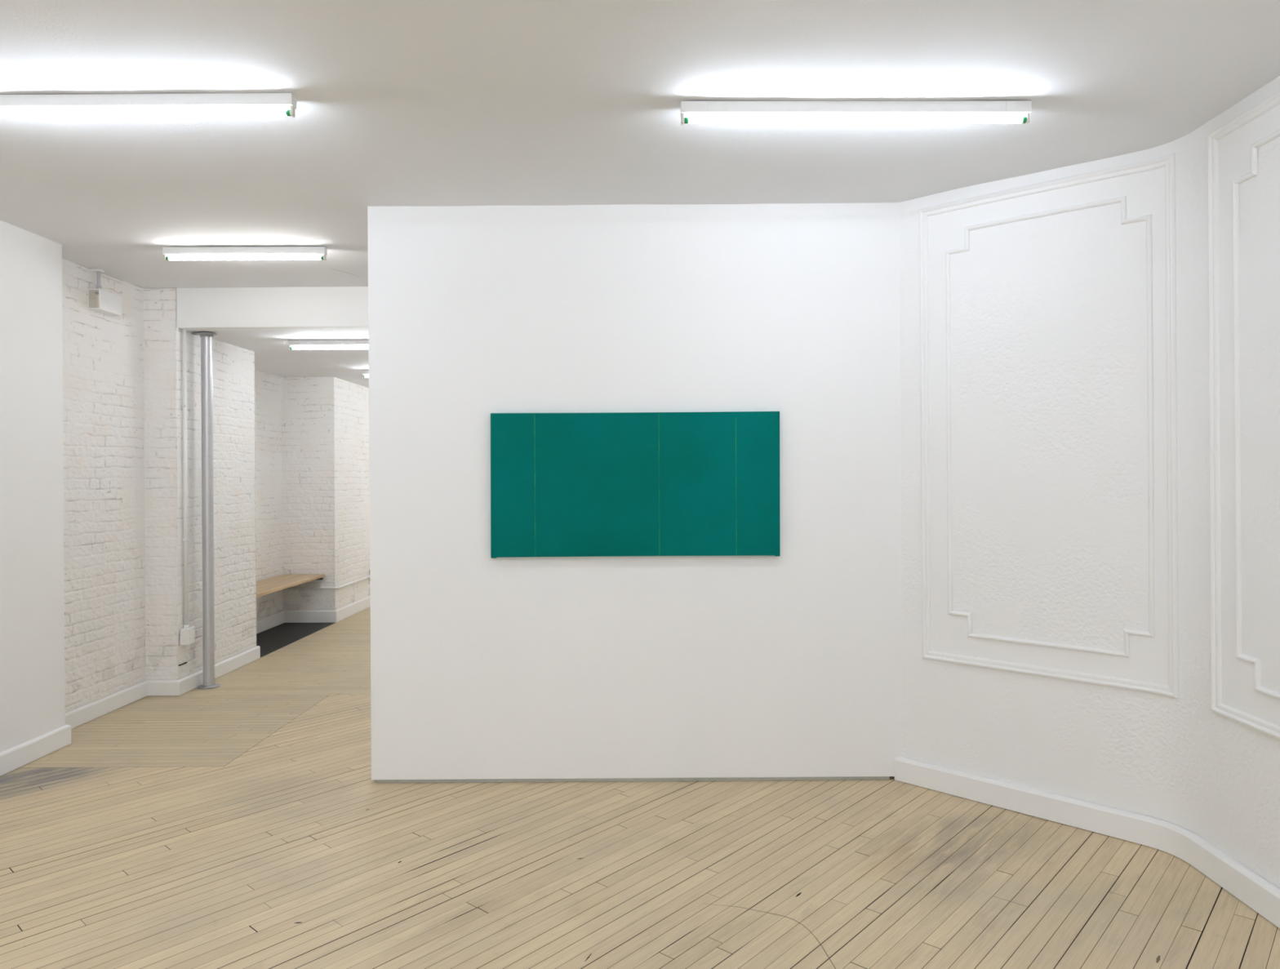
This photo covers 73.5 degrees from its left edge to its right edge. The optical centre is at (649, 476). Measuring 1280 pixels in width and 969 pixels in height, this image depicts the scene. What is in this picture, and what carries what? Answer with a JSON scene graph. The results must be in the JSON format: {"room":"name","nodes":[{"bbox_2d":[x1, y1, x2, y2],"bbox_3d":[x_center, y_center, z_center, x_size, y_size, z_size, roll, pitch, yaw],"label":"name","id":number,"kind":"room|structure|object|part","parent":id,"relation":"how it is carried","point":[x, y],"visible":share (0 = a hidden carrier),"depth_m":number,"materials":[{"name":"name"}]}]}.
{"room":"art gallery","nodes":[
{"label":"art gallery","id":0,"kind":"room"},
{"bbox_2d":[62,257,146,712],"bbox_3d":[-3.495,0.091,5.375,0.009,2.804,1.150,0,0,0],"label":"wall","id":1,"kind":"structure","parent":0,"point":[104,381],"depth_m":5.48,"materials":[{"name":"white brick"}]},
{"bbox_2d":[87,268,121,315],"bbox_3d":[-3.466,-1.175,5.446,0.080,0.260,0.248,0,0,0],"label":"alarm box","id":2,"kind":"object","parent":1,"relation":"attached to","point":[100,300],"visible":1,"depth_m":5.38,"materials":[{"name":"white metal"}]},
{"bbox_3d":[-3.462,-1.109,5.345,0.062,0.112,0.008,0,0,0],"label":"panel","id":3,"kind":"part","parent":2,"relation":"part of","materials":[{"name":"beige plastic"}]},
{"bbox_2d":[0,220,256,752],"bbox_3d":[-3.384,0.087,1.260,0.231,2.850,11.720,0,0,0],"label":"wall","id":4,"kind":"structure","parent":0,"point":[32,584],"depth_m":4.73,"materials":[{"name":"white paint"}]},
{"bbox_2d":[0,595,370,776],"bbox_3d":[-3.522,1.449,3.900,0.558,0.123,17.000,0,0,0],"label":"baseboard","id":5,"kind":"structure","parent":4,"relation":"attached to","point":[75,717],"depth_m":5.90,"materials":[{"name":"white paint"}]},
{"bbox_2d":[180,328,194,644],"bbox_3d":[-3.242,0.067,6.000,0.060,2.206,0.104,0,0,0],"label":"conduit","id":6,"kind":"object","parent":4,"relation":"attached to","point":[187,633],"visible":1,"depth_m":6.00,"materials":[{"name":"white metal"}]},
{"bbox_3d":[-3.208,1.111,6.000,0.005,0.106,0.094,0,0,0],"label":"plate","id":7,"kind":"part","parent":6,"relation":"part of","materials":[{"name":"white paint"}]},
{"bbox_2d":[142,288,178,679],"bbox_3d":[-3.389,0.090,5.936,0.240,2.804,0.009,0,0,0],"label":"wall","id":8,"kind":"structure","parent":0,"point":[159,313],"depth_m":5.93,"materials":[{"name":"white brick"}]},
{"bbox_2d":[176,286,368,331],"bbox_3d":[-2.334,-1.187,6.010,1.892,0.296,0.140,0,0,0],"label":"beam","id":9,"kind":"structure","parent":8,"relation":"attached to","point":[329,308],"depth_m":5.94,"materials":[{"name":"white paint"}]},
{"bbox_2d":[253,352,256,644],"bbox_3d":[-3.539,0.213,7.114,0.540,2.560,0.009,0,0,0],"label":"wall","id":10,"kind":"structure","parent":0,"point":[254,353],"depth_m":7.11,"materials":[{"name":"white brick"}]},
{"bbox_2d":[254,369,283,620],"bbox_3d":[-3.814,0.225,8.020,0.010,2.540,1.800,0,0,0],"label":"wall","id":11,"kind":"structure","parent":0,"point":[268,387],"depth_m":8.59,"materials":[{"name":"white brick"}]},
{"bbox_2d":[256,573,324,597],"bbox_3d":[-3.580,1.037,8.026,0.437,0.058,1.732,0,0,0],"label":"wooden bench","id":12,"kind":"object","parent":11,"relation":"attached to","point":[269,585],"visible":0.55,"depth_m":8.24,"materials":[{"name":"brown wood"}]},
{"bbox_2d":[191,329,368,387],"bbox_3d":[-2.657,-1.042,9.310,2.700,0.005,6.700,0,0,0],"label":"ceiling","id":13,"kind":"structure","parent":0,"point":[273,355],"depth_m":7.29,"materials":[{"name":"paint"}]},
{"bbox_2d":[288,339,368,350],"bbox_3d":[-2.283,-1.004,6.521,0.915,0.074,0.045,0,0,0],"label":"fluorescent fixture","id":14,"kind":"object","parent":13,"relation":"attached to","point":[291,342],"visible":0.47,"depth_m":6.50,"materials":[{"name":"white metal"}]},
{"bbox_2d":[361,369,368,377],"bbox_3d":[-2.339,-1.004,8.351,0.915,0.074,0.045,0,0,0],"label":"fluorescent fixture","id":15,"kind":"object","parent":13,"relation":"attached to","point":[363,371],"visible":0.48,"depth_m":8.33,"materials":[{"name":"white metal"}]},
{"bbox_2d":[281,377,335,610],"bbox_3d":[-3.549,0.224,8.906,0.560,2.540,0.011,0,0,0],"label":"wall","id":16,"kind":"structure","parent":0,"point":[308,428],"depth_m":8.90,"materials":[{"name":"white brick"}]},
{"bbox_2d":[333,377,369,609],"bbox_3d":[-3.274,0.222,10.700,0.011,2.540,3.600,0,0,0],"label":"wall","id":17,"kind":"structure","parent":0,"point":[351,400],"depth_m":9.42,"materials":[{"name":"white brick"}]},
{"bbox_2d":[284,574,369,589],"bbox_3d":[-3.512,1.153,10.587,0.560,0.130,3.426,0,0,0],"label":"conduit","id":18,"kind":"object","parent":17,"relation":"attached to","point":[368,575],"visible":0.52,"depth_m":8.88,"materials":[{"name":"white metal"}]},
{"bbox_2d":[367,202,902,779],"bbox_3d":[-0.015,0.047,8.394,2.710,2.853,8.411,0,0,0],"label":"wall","id":19,"kind":"structure","parent":0,"point":[789,664],"depth_m":4.19,"materials":[{"name":"white paint"}]},
{"bbox_2d":[376,776,889,782],"bbox_3d":[-0.082,1.482,4.216,2.513,0.016,0.047,0,0,0],"label":"trim","id":20,"kind":"structure","parent":19,"relation":"attached to","point":[854,777],"depth_m":4.20,"materials":[{"name":"grey metal"}]},
{"bbox_2d":[490,411,780,558],"bbox_3d":[-0.069,0.038,4.168,1.403,0.702,0.038,0,0,0],"label":"painting","id":21,"kind":"object","parent":19,"relation":"attached to","point":[620,483],"visible":1,"depth_m":4.15,"materials":[{"name":"green paint"}]},
{"bbox_2d":[0,606,1279,968],"bbox_3d":[-0.846,1.544,4.000,6.412,0.104,17.200,0,0,0],"label":"floor","id":22,"kind":"structure","parent":0,"point":[243,822],"depth_m":3.27,"materials":[{"name":"beige wood"}]},
{"bbox_2d":[191,332,220,688],"bbox_3d":[-3.191,0.239,6.170,0.171,2.542,0.146,0,0,0],"label":"steel column","id":23,"kind":"structure","parent":22,"relation":"on","point":[206,361],"depth_m":6.14,"materials":[{"name":"white metal"}]},
{"bbox_3d":[-3.205,-1.026,6.170,0.160,0.008,0.052,0,0,0],"label":"cap plate","id":24,"kind":"part","parent":23,"relation":"part of","materials":[{"name":"metal"}]},
{"bbox_2d":[0,0,1279,288],"bbox_3d":[-0.834,-1.310,0.675,6.350,0.036,10.550,0,0,0],"label":"ceiling","id":25,"kind":"structure","parent":0,"point":[401,103],"depth_m":3.01,"materials":[{"name":"paint"}]},
{"bbox_2d":[0,93,297,117],"bbox_3d":[-1.850,-1.277,2.963,1.245,0.074,0.045,0,0,0],"label":"fluorescent fixture","id":26,"kind":"object","parent":25,"relation":"attached to","point":[172,104],"visible":1,"depth_m":2.94,"materials":[{"name":"white metal"}]},
{"bbox_2d":[289,106,295,117],"bbox_3d":[-1.235,-1.263,2.963,0.013,0.038,0.022,0,0,0],"label":"socket","id":27,"kind":"object","parent":26,"relation":"attached to","point":[292,108],"depth_m":2.95,"materials":[{"name":"white plastic"}]},
{"bbox_2d":[162,246,327,261],"bbox_3d":[-2.312,-1.274,4.906,0.915,0.074,0.045,0,0,-1],"label":"fluorescent fixture","id":28,"kind":"object","parent":25,"relation":"attached to","point":[166,251],"visible":1,"depth_m":4.89,"materials":[{"name":"white metal"}]},
{"bbox_2d":[680,100,1031,124],"bbox_3d":[0.733,-1.294,3.056,1.245,0.074,0.046,0,0,-1],"label":"fluorescent fixture","id":29,"kind":"object","parent":25,"relation":"attached to","point":[691,112],"visible":1,"depth_m":3.04,"materials":[{"name":"white metal"}]},
{"bbox_2d":[680,113,684,124],"bbox_3d":[0.119,-1.272,3.047,0.013,0.038,0.022,0,0,-1],"label":"socket","id":30,"kind":"object","parent":29,"relation":"attached to","point":[682,115],"depth_m":3.04,"materials":[{"name":"white plastic"}]},
{"bbox_2d":[1024,113,1030,124],"bbox_3d":[1.349,-1.280,3.065,0.013,0.038,0.022,0,0,-1],"label":"socket","id":31,"kind":"object","parent":29,"relation":"attached to","point":[1027,116],"depth_m":3.05,"materials":[{"name":"white plastic"}]},
{"bbox_2d":[899,75,1279,888],"bbox_3d":[1.641,0.052,3.261,0.880,2.855,1.912,0,0,0],"label":"wall","id":32,"kind":"structure","parent":0,"point":[1050,485],"depth_m":3.57,"materials":[{"name":"white paint"}]},
{"bbox_2d":[919,153,1179,698],"bbox_3d":[1.685,-0.208,3.733,0.040,2.151,1.077,0,0,-45],"label":"trim","id":33,"kind":"structure","parent":32,"relation":"attached to","point":[1168,162],"depth_m":3.58,"materials":[{"name":"white paint"}]},
{"bbox_2d":[945,195,1155,657],"bbox_3d":[1.701,-0.209,3.722,0.859,1.891,0.016,0,0,44],"label":"trim","id":34,"kind":"structure","parent":32,"relation":"attached to","point":[1122,200],"depth_m":3.58,"materials":[{"name":"white paint"}]},
{"bbox_2d":[894,756,1279,928],"bbox_3d":[2.018,1.419,-0.033,0.793,0.110,8.600,0,0,-6],"label":"baseboard","id":35,"kind":"structure","parent":32,"relation":"attached to","point":[1254,891],"depth_m":3.52,"materials":[{"name":"white paint"}]},
{"label":"wall","id":36,"kind":"structure","parent":0,"visible":0},
{"bbox_2d":[1207,90,1279,739],"bbox_3d":[2.066,-0.199,2.611,0.020,2.129,1.097,0,0,0],"label":"trim","id":37,"kind":"structure","parent":36,"relation":"attached to","point":[1272,101],"depth_m":3.13,"materials":[{"name":"white paint"}]},
{"bbox_2d":[1232,128,1279,699],"bbox_3d":[2.068,-0.202,2.610,0.015,1.873,0.845,0,0,0],"label":"trim","id":38,"kind":"structure","parent":36,"relation":"attached to","point":[1254,147],"depth_m":3.01,"materials":[{"name":"white paint"}]}
]}

